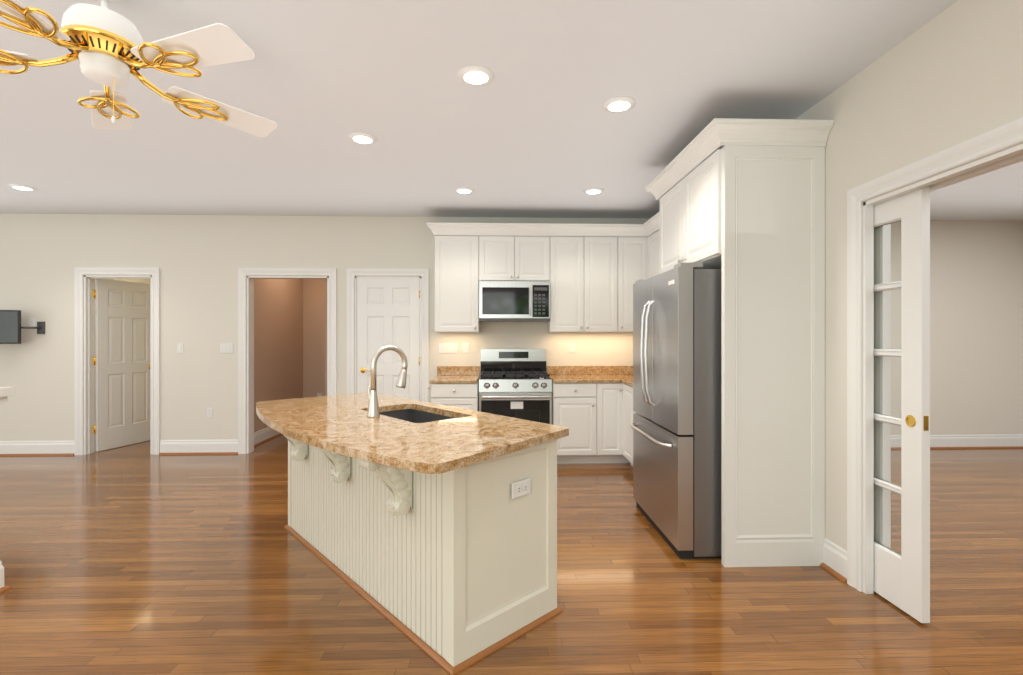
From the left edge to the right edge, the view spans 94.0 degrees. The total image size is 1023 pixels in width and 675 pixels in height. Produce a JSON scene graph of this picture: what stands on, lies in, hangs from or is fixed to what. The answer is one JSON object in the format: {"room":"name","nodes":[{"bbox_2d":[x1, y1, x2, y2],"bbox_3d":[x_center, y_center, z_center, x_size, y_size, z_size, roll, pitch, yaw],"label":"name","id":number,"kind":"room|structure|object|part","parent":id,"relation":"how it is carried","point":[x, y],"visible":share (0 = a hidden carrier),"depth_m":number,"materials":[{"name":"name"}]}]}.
{"room":"kitchen","nodes":[
{"label":"kitchen","id":0,"kind":"room"},
{"bbox_2d":[113,279,149,283],"bbox_3d":[-5.882,-0.035,6.989,0.120,2.750,2.900,0,0,-2],"label":"wall","id":1,"kind":"structure","parent":0,"point":[141,280],"depth_m":7.44,"materials":[{"name":"white paint"}]},
{"bbox_2d":[254,279,326,431],"bbox_3d":[-2.608,-0.035,6.591,1.440,2.750,1.900,0,0,-2],"label":"wall","id":2,"kind":"structure","parent":0,"point":[290,338],"depth_m":6.85,"materials":[{"name":"beige paint"}]},
{"bbox_2d":[0,434,1022,674],"bbox_3d":[-0.638,1.400,2.781,14.500,0.120,12.000,0,0,-2],"label":"floor","id":3,"kind":"structure","parent":0,"point":[136,559],"depth_m":2.51,"materials":[{"name":"brown wood"}]},
{"bbox_2d":[0,387,14,593],"bbox_3d":[-2.937,0.802,2.409,0.560,1.075,0.280,0,0,-2],"label":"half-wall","id":4,"kind":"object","parent":3,"relation":"on","point":[5,392],"visible":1,"depth_m":2.52,"materials":[{"name":"white paint"}]},
{"bbox_2d":[281,433,562,674],"bbox_3d":[-0.749,0.907,2.783,0.919,0.865,2.018,0,0,-43],"label":"kitchen island","id":5,"kind":"object","parent":3,"relation":"on","point":[429,529],"depth_m":2.16,"materials":[{"name":"white wood"}]},
{"bbox_2d":[256,393,568,484],"bbox_3d":[-0.756,0.458,2.699,1.020,0.036,2.202,0,0,-43],"label":"island countertop","id":6,"kind":"structure","parent":5,"relation":"on","point":[393,450],"depth_m":2.21,"materials":[{"name":"brown stone"}]},
{"bbox_2d":[364,345,407,416],"bbox_3d":[-0.709,0.241,2.712,0.245,0.398,0.099,0,0,-43],"label":"faucet","id":7,"kind":"object","parent":6,"relation":"on","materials":[{"name":"silver metal"}]},
{"bbox_2d":[384,405,455,420],"bbox_3d":[-0.577,0.570,2.813,0.424,0.213,0.734,0,0,-43],"label":"sink","id":8,"kind":"object","parent":6,"relation":"in","point":[409,413],"depth_m":3.10,"materials":[{"name":"black metal"}]},
{"bbox_2d":[511,478,530,499],"bbox_3d":[0.046,0.685,2.163,0.115,0.070,0.009,0,0,-43],"label":"outlet","id":9,"kind":"object","parent":5,"relation":"attached to","point":[520,487],"depth_m":2.16,"materials":[{"name":"white plastic"}]},
{"bbox_2d":[430,378,478,410],"bbox_3d":[-0.603,0.907,5.262,0.486,0.865,0.637,0,0,-2],"label":"base cabinet","id":10,"kind":"object","parent":3,"relation":"on","point":[465,395],"depth_m":4.95,"materials":[{"name":"white wood"}]},
{"bbox_2d":[430,374,477,381],"bbox_3d":[-0.610,0.457,5.255,0.493,0.034,0.649,0,0,-2],"label":"countertop","id":11,"kind":"structure","parent":10,"relation":"on","point":[440,377],"depth_m":5.12,"materials":[{"name":"brown stone"}]},
{"bbox_2d":[479,349,551,423],"bbox_3d":[0.033,0.738,5.236,0.762,1.205,0.720,0,0,-2],"label":"range","id":12,"kind":"object","parent":3,"relation":"on","point":[515,383],"visible":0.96,"depth_m":4.96,"materials":[{"name":"silver metal"}]},
{"bbox_2d":[552,382,597,463],"bbox_3d":[0.653,0.907,5.301,0.460,0.865,0.637,0,0,-2],"label":"base cabinet","id":13,"kind":"object","parent":3,"relation":"on","point":[580,415],"depth_m":4.99,"materials":[{"name":"white wood"}]},
{"bbox_2d":[550,374,733,397],"bbox_3d":[1.111,0.457,4.756,1.335,0.034,1.755,0,0,-2],"label":"countertop","id":14,"kind":"structure","parent":13,"relation":"on","point":[576,385],"depth_m":4.99,"materials":[{"name":"brown stone"}]},
{"bbox_2d":[598,398,621,462],"bbox_3d":[1.024,0.907,5.313,0.281,0.865,0.637,0,0,-2],"label":"base cabinet","id":15,"kind":"object","parent":3,"relation":"on","point":[609,409],"depth_m":5.00,"materials":[{"name":"white wood"}]},
{"bbox_2d":[622,398,629,462],"bbox_3d":[1.473,0.907,4.826,0.608,0.865,0.405,0,0,-2],"label":"base cabinet","id":16,"kind":"object","parent":3,"relation":"on","point":[625,401],"depth_m":4.89,"materials":[{"name":"white wood"}]},
{"bbox_2d":[631,263,720,558],"bbox_3d":[1.348,0.445,3.346,0.876,1.790,0.945,0,0,-2],"label":"fridge","id":17,"kind":"object","parent":3,"relation":"on","point":[676,425],"visible":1,"depth_m":2.88,"materials":[{"name":"silver metal"}]},
{"bbox_2d":[630,394,733,505],"bbox_3d":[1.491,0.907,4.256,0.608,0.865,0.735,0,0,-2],"label":"base cabinet","id":18,"kind":"object","parent":3,"relation":"on","point":[727,400],"depth_m":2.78,"materials":[{"name":"white wood"}]},
{"bbox_2d":[0,213,1022,440],"bbox_3d":[-0.728,-0.035,5.640,14.100,2.750,0.120,0,0,-2],"label":"wall","id":19,"kind":"structure","parent":0,"point":[976,327],"depth_m":5.52,"materials":[{"name":"white paint"}]},
{"bbox_2d":[0,310,44,343],"bbox_3d":[-5.634,-0.115,5.217,0.654,0.370,0.415,0,0,-2],"label":"wall-mounted tv","id":20,"kind":"object","parent":19,"relation":"attached to","point":[10,327],"visible":1,"depth_m":5.23,"materials":[{"name":"black"}]},
{"bbox_2d":[28,318,34,326],"bbox_3d":[-5.464,-0.160,5.426,0.070,0.115,0.009,0,0,-2],"label":"outlet","id":21,"kind":"object","parent":19,"relation":"attached to","point":[31,321],"depth_m":5.42,"materials":[{"name":"white plastic"}]},
{"bbox_2d":[95,279,149,451],"bbox_3d":[-4.771,0.317,5.921,0.179,2.030,0.718,0,0,12],"label":"bedroom door","id":22,"kind":"structure","parent":19,"relation":"in","point":[122,365],"depth_m":5.84,"materials":[{"name":"white wood"}]},
{"bbox_2d":[177,343,183,352],"bbox_3d":[-3.803,0.123,5.477,0.070,0.115,0.010,0,0,-2],"label":"outlet","id":23,"kind":"object","parent":19,"relation":"attached to","point":[180,346],"depth_m":5.48,"materials":[{"name":"white plastic"}]},
{"bbox_2d":[207,408,212,417],"bbox_3d":[-3.474,0.865,5.489,0.070,0.115,0.009,0,0,-2],"label":"outlet","id":24,"kind":"object","parent":19,"relation":"attached to","point":[209,410],"depth_m":5.49,"materials":[{"name":"white plastic"}]},
{"bbox_2d":[220,343,232,352],"bbox_3d":[-3.282,0.123,5.494,0.146,0.115,0.010,0,0,-2],"label":"outlet","id":25,"kind":"object","parent":19,"relation":"attached to","point":[224,347],"depth_m":5.49,"materials":[{"name":"white plastic"}]},
{"bbox_2d":[357,278,419,400],"bbox_3d":[-1.438,0.317,5.577,0.723,2.030,0.129,0,0,-2],"label":"closet door","id":26,"kind":"structure","parent":19,"relation":"in","point":[388,311],"depth_m":5.56,"materials":[{"name":"white wood"}]},
{"bbox_2d":[439,343,457,352],"bbox_3d":[-0.736,0.123,5.574,0.209,0.105,0.010,0,0,-2],"label":"outlet","id":27,"kind":"object","parent":19,"relation":"attached to","point":[443,347],"depth_m":5.57,"materials":[{"name":"white plastic"}]},
{"bbox_2d":[434,223,481,331],"bbox_3d":[-0.608,-0.651,5.407,0.486,1.182,0.347,0,0,-2],"label":"upper cabinet","id":28,"kind":"object","parent":19,"relation":"attached to","point":[458,259],"depth_m":5.23,"materials":[{"name":"white wood"}]},
{"bbox_2d":[463,343,468,352],"bbox_3d":[-0.535,0.125,5.581,0.070,0.115,0.009,0,0,-2],"label":"outlet","id":29,"kind":"object","parent":19,"relation":"attached to","point":[465,345],"depth_m":5.58,"materials":[{"name":"white plastic"}]},
{"bbox_2d":[0,427,1022,582],"bbox_3d":[-0.636,1.259,2.731,14.100,0.162,11.500,0,0,-2],"label":"baseboard","id":30,"kind":"structure","parent":19,"relation":"attached to","point":[834,563],"depth_m":5.47,"materials":[{"name":"white wood"}]},
{"bbox_2d":[482,223,549,280],"bbox_3d":[0.027,-0.933,5.427,0.784,0.617,0.347,0,0,-2],"label":"upper cabinet","id":31,"kind":"object","parent":19,"relation":"attached to","point":[510,251],"depth_m":5.25,"materials":[{"name":"white wood"}]},
{"bbox_2d":[479,281,549,321],"bbox_3d":[0.029,-0.398,5.373,0.773,0.432,0.447,0,0,-2],"label":"microwave","id":32,"kind":"object","parent":31,"relation":"attached to","point":[514,301],"visible":1,"depth_m":5.19,"materials":[{"name":"silver metal"}]},
{"bbox_2d":[438,366,632,373],"bbox_3d":[0.431,0.387,5.602,2.596,0.104,0.022,0,0,-2],"label":"backsplash","id":33,"kind":"structure","parent":19,"relation":"attached to","point":[441,369],"depth_m":5.60,"materials":[{"name":"brown stone"}]},
{"bbox_2d":[569,343,574,352],"bbox_3d":[0.719,0.125,5.621,0.070,0.115,0.009,0,0,-2],"label":"outlet","id":34,"kind":"object","parent":19,"relation":"attached to","point":[571,345],"depth_m":5.62,"materials":[{"name":"white plastic"}]},
{"bbox_2d":[547,223,617,331],"bbox_3d":[0.797,-0.651,5.451,0.756,1.182,0.347,0,0,-2],"label":"upper cabinet","id":35,"kind":"object","parent":19,"relation":"attached to","point":[583,270],"depth_m":5.28,"materials":[{"name":"white wood"}]},
{"bbox_2d":[618,224,645,331],"bbox_3d":[1.347,-0.651,5.468,0.346,1.182,0.347,0,0,-2],"label":"upper cabinet","id":36,"kind":"object","parent":19,"relation":"attached to","point":[631,237],"depth_m":5.30,"materials":[{"name":"white wood"}]},
{"bbox_2d":[0,0,1022,221],"bbox_3d":[-0.638,-1.470,2.781,14.500,0.120,12.000,0,0,-2],"label":"ceiling","id":37,"kind":"structure","parent":0,"point":[533,129],"depth_m":2.87,"materials":[{"name":"white paint"}]},
{"bbox_2d":[7,184,36,190],"bbox_3d":[-4.583,-1.402,4.468,0.196,0.016,0.196,0,0,-2],"label":"recessed light","id":38,"kind":"object","parent":37,"relation":"in","point":[22,187],"visible":1,"depth_m":4.44,"materials":[{"name":"white"}]},
{"bbox_2d":[0,0,277,136],"bbox_3d":[-1.619,-1.127,1.852,1.326,0.564,1.263,0,0,-2],"label":"fan","id":39,"kind":"object","parent":37,"relation":"hanging from","point":[105,45],"visible":1,"depth_m":1.83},
{"bbox_2d":[348,132,376,143],"bbox_3d":[-1.051,-1.402,3.369,0.196,0.016,0.196,0,0,-2],"label":"recessed light","id":40,"kind":"object","parent":37,"relation":"in","point":[362,137],"visible":1,"depth_m":3.35,"materials":[{"name":"white"}]},
{"bbox_2d":[454,187,473,193],"bbox_3d":[-0.453,-1.402,4.558,0.196,0.016,0.196,0,0,-2],"label":"recessed light","id":41,"kind":"object","parent":37,"relation":"in","point":[464,190],"visible":1,"depth_m":4.53,"materials":[{"name":"white"}]},
{"bbox_2d":[458,65,493,85],"bbox_3d":[-0.191,-1.402,2.565,0.196,0.016,0.196,0,0,-2],"label":"recessed light","id":42,"kind":"object","parent":37,"relation":"in","point":[476,75],"visible":1,"depth_m":2.54,"materials":[{"name":"white"}]},
{"bbox_2d":[583,187,603,193],"bbox_3d":[0.787,-1.402,4.577,0.196,0.016,0.196,0,0,-2],"label":"recessed light","id":43,"kind":"object","parent":37,"relation":"in","point":[595,190],"visible":1,"depth_m":4.55,"materials":[{"name":"white"}]},
{"bbox_2d":[603,96,635,111],"bbox_3d":[0.650,-1.402,2.882,0.196,0.016,0.196,0,0,-2],"label":"recessed light","id":44,"kind":"object","parent":37,"relation":"in","point":[620,104],"visible":1,"depth_m":2.86,"materials":[{"name":"white"}]},
{"bbox_2d":[796,0,1022,550],"bbox_3d":[1.953,-0.035,1.362,0.130,2.750,8.600,0,0,-2],"label":"wall","id":45,"kind":"structure","parent":0,"point":[950,76],"depth_m":2.32,"materials":[{"name":"white paint"}]},
{"bbox_2d":[646,218,657,278],"bbox_3d":[1.647,-0.651,5.023,0.248,1.182,0.602,0,0,-2],"label":"upper cabinet","id":46,"kind":"object","parent":45,"relation":"attached to","point":[651,227],"depth_m":5.14,"materials":[{"name":"white wood"}]},
{"bbox_2d":[658,122,825,277],"bbox_3d":[1.514,-0.866,3.339,0.618,0.752,1.020,0,0,-2],"label":"upper cabinet","id":47,"kind":"object","parent":45,"relation":"attached to","point":[743,209],"depth_m":2.80,"materials":[{"name":"white wood"}]},
{"bbox_3d":[0.456,-1.181,4.147,2.683,0.122,2.933,0,0,-2],"label":"cab crown","id":48,"kind":"part","parent":47,"relation":"part of","materials":[{"name":"white wood"}]},
{"bbox_2d":[874,187,929,622],"bbox_3d":[1.912,0.313,2.676,0.048,2.030,0.922,0,0,-2],"label":"pocket door","id":49,"kind":"structure","parent":45,"relation":"in","point":[902,581],"depth_m":2.27,"materials":[{"name":"white wood"}]},
{"bbox_2d":[847,117,1022,593],"bbox_3d":[1.947,0.269,1.562,0.172,2.142,2.084,0,0,-2],"label":"trim","id":50,"kind":"structure","parent":45,"relation":"attached to","point":[860,394],"depth_m":2.50,"materials":[{"name":"white wood"}]}
]}

